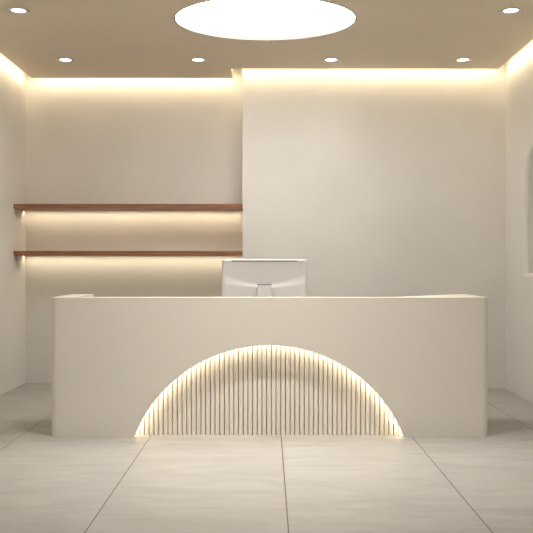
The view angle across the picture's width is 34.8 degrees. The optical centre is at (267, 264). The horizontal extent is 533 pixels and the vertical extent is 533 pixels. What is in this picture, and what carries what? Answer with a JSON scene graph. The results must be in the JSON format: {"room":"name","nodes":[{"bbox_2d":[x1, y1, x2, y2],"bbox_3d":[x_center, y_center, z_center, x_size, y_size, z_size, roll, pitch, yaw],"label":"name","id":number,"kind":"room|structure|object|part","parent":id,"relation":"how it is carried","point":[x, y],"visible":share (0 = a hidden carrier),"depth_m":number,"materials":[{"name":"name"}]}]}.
{"room":"reception area","nodes":[
{"label":"reception area","id":0,"kind":"room"},
{"bbox_2d":[0,53,25,394],"bbox_3d":[-2.876,-0.489,3.575,0.200,3.680,12.750,0,0,0],"label":"wall","id":1,"kind":"structure","parent":0,"point":[12,78],"depth_m":9.24,"materials":[{"name":"paint"}]},
{"bbox_2d":[26,63,504,387],"bbox_3d":[-0.091,-0.489,9.625,5.369,3.680,0.650,0,0,0],"label":"wall","id":2,"kind":"structure","parent":0,"point":[387,182],"depth_m":9.30,"materials":[{"name":"paint"}]},
{"bbox_2d":[14,204,241,210],"bbox_3d":[-1.528,-0.637,9.510,2.497,0.059,0.480,0,0,0],"label":"floating shelf","id":3,"kind":"object","parent":2,"relation":"attached to","point":[24,207],"visible":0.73,"depth_m":9.27,"materials":[{"name":"brown wood"}]},
{"bbox_2d":[14,251,241,255],"bbox_3d":[-1.528,-0.126,9.510,2.497,0.056,0.480,0,0,0],"label":"floating shelf","id":4,"kind":"object","parent":2,"relation":"attached to","point":[18,253],"visible":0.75,"depth_m":9.27,"materials":[{"name":"brown wood"}]},
{"bbox_2d":[0,383,532,532],"bbox_3d":[0.009,1.401,3.575,6.169,0.100,12.950,0,0,0],"label":"floor","id":5,"kind":"structure","parent":0,"point":[138,483],"depth_m":5.35,"materials":[{"name":"tile"}]},
{"bbox_2d":[52,294,487,436],"bbox_3d":[0.013,0.803,7.067,3.446,1.096,0.780,0,0,0],"label":"reception desk","id":6,"kind":"object","parent":5,"relation":"on","point":[407,366],"visible":1,"depth_m":6.68,"materials":[{"name":"beige paint"}]},
{"bbox_3d":[-1.620,0.813,7.067,0.180,1.076,0.780,0,0,0],"label":"panel","id":7,"kind":"part","parent":6,"relation":"part of","materials":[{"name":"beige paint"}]},
{"bbox_2d":[222,259,306,296],"bbox_3d":[-0.029,0.251,7.035,0.704,0.600,0.210,0,0,0],"label":"desktop computer","id":8,"kind":"object","parent":6,"relation":"on","point":[240,277],"visible":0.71,"depth_m":7.03,"materials":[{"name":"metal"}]},
{"bbox_3d":[0.027,0.951,6.764,2.238,0.800,0.026,0,0,0],"label":"fluted panel","id":9,"kind":"part","parent":6,"relation":"part of","materials":[{"name":"beige"}]},
{"bbox_2d":[52,294,487,299],"bbox_3d":[0.013,0.265,7.067,3.446,0.020,0.780,0,0,0],"label":"countertop","id":10,"kind":"structure","parent":6,"relation":"on","point":[72,296],"depth_m":6.68,"materials":[{"name":"beige"}]},
{"bbox_3d":[1.706,0.813,7.067,0.060,1.076,0.780,0,0,0],"label":"panel","id":11,"kind":"part","parent":6,"relation":"part of","materials":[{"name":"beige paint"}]},
{"bbox_2d":[0,0,532,77],"bbox_3d":[-0.095,-2.165,3.510,5.149,0.100,12.220,0,0,0],"label":"ceiling","id":12,"kind":"structure","parent":0,"point":[104,38],"depth_m":7.97,"materials":[{"name":"paint"}]},
{"bbox_2d":[7,7,29,13],"bbox_3d":[-2.075,-2.127,7.070,0.184,0.035,0.184,0,0,0],"label":"recessed light","id":13,"kind":"object","parent":12,"relation":"in","point":[15,10],"visible":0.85,"depth_m":7.08,"materials":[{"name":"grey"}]},
{"bbox_2d":[56,58,74,61],"bbox_3d":[-2.090,-2.127,8.770,0.184,0.035,0.184,0,0,0],"label":"recessed light","id":14,"kind":"object","parent":12,"relation":"in","point":[58,59],"visible":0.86,"depth_m":8.77,"materials":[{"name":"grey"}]},
{"bbox_2d":[189,58,206,61],"bbox_3d":[-0.720,-2.127,8.770,0.184,0.035,0.184,0,0,0],"label":"recessed light","id":15,"kind":"object","parent":12,"relation":"in","point":[191,59],"visible":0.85,"depth_m":8.77,"materials":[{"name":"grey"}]},
{"bbox_2d":[174,0,356,40],"bbox_3d":[-0.023,-2.144,7.345,1.572,0.062,1.320,0,0,0],"label":"ceiling light","id":16,"kind":"object","parent":12,"relation":"attached to","point":[258,20],"visible":0.8,"depth_m":7.40,"materials":[{"name":"white"}]},
{"bbox_2d":[322,58,339,61],"bbox_3d":[0.650,-2.127,8.770,0.184,0.035,0.184,0,0,0],"label":"recessed light","id":17,"kind":"object","parent":12,"relation":"in","point":[325,59],"visible":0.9,"depth_m":8.77,"materials":[{"name":"white"}]},
{"bbox_2d":[454,58,471,61],"bbox_3d":[2.010,-2.127,8.770,0.184,0.035,0.184,0,0,0],"label":"recessed light","id":18,"kind":"object","parent":12,"relation":"in","point":[458,59],"visible":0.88,"depth_m":8.77,"materials":[{"name":"white"}]},
{"bbox_2d":[499,7,521,13],"bbox_3d":[2.020,-2.127,7.070,0.184,0.035,0.184,0,0,0],"label":"recessed light","id":19,"kind":"object","parent":12,"relation":"in","point":[513,10],"visible":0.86,"depth_m":7.08,"materials":[{"name":"white"}]},
{"bbox_2d":[505,39,532,402],"bbox_3d":[2.743,-0.489,3.575,0.300,3.680,12.750,0,0,0],"label":"wall","id":20,"kind":"structure","parent":0,"point":[519,68],"depth_m":8.76,"materials":[{"name":"paint"}]}
]}

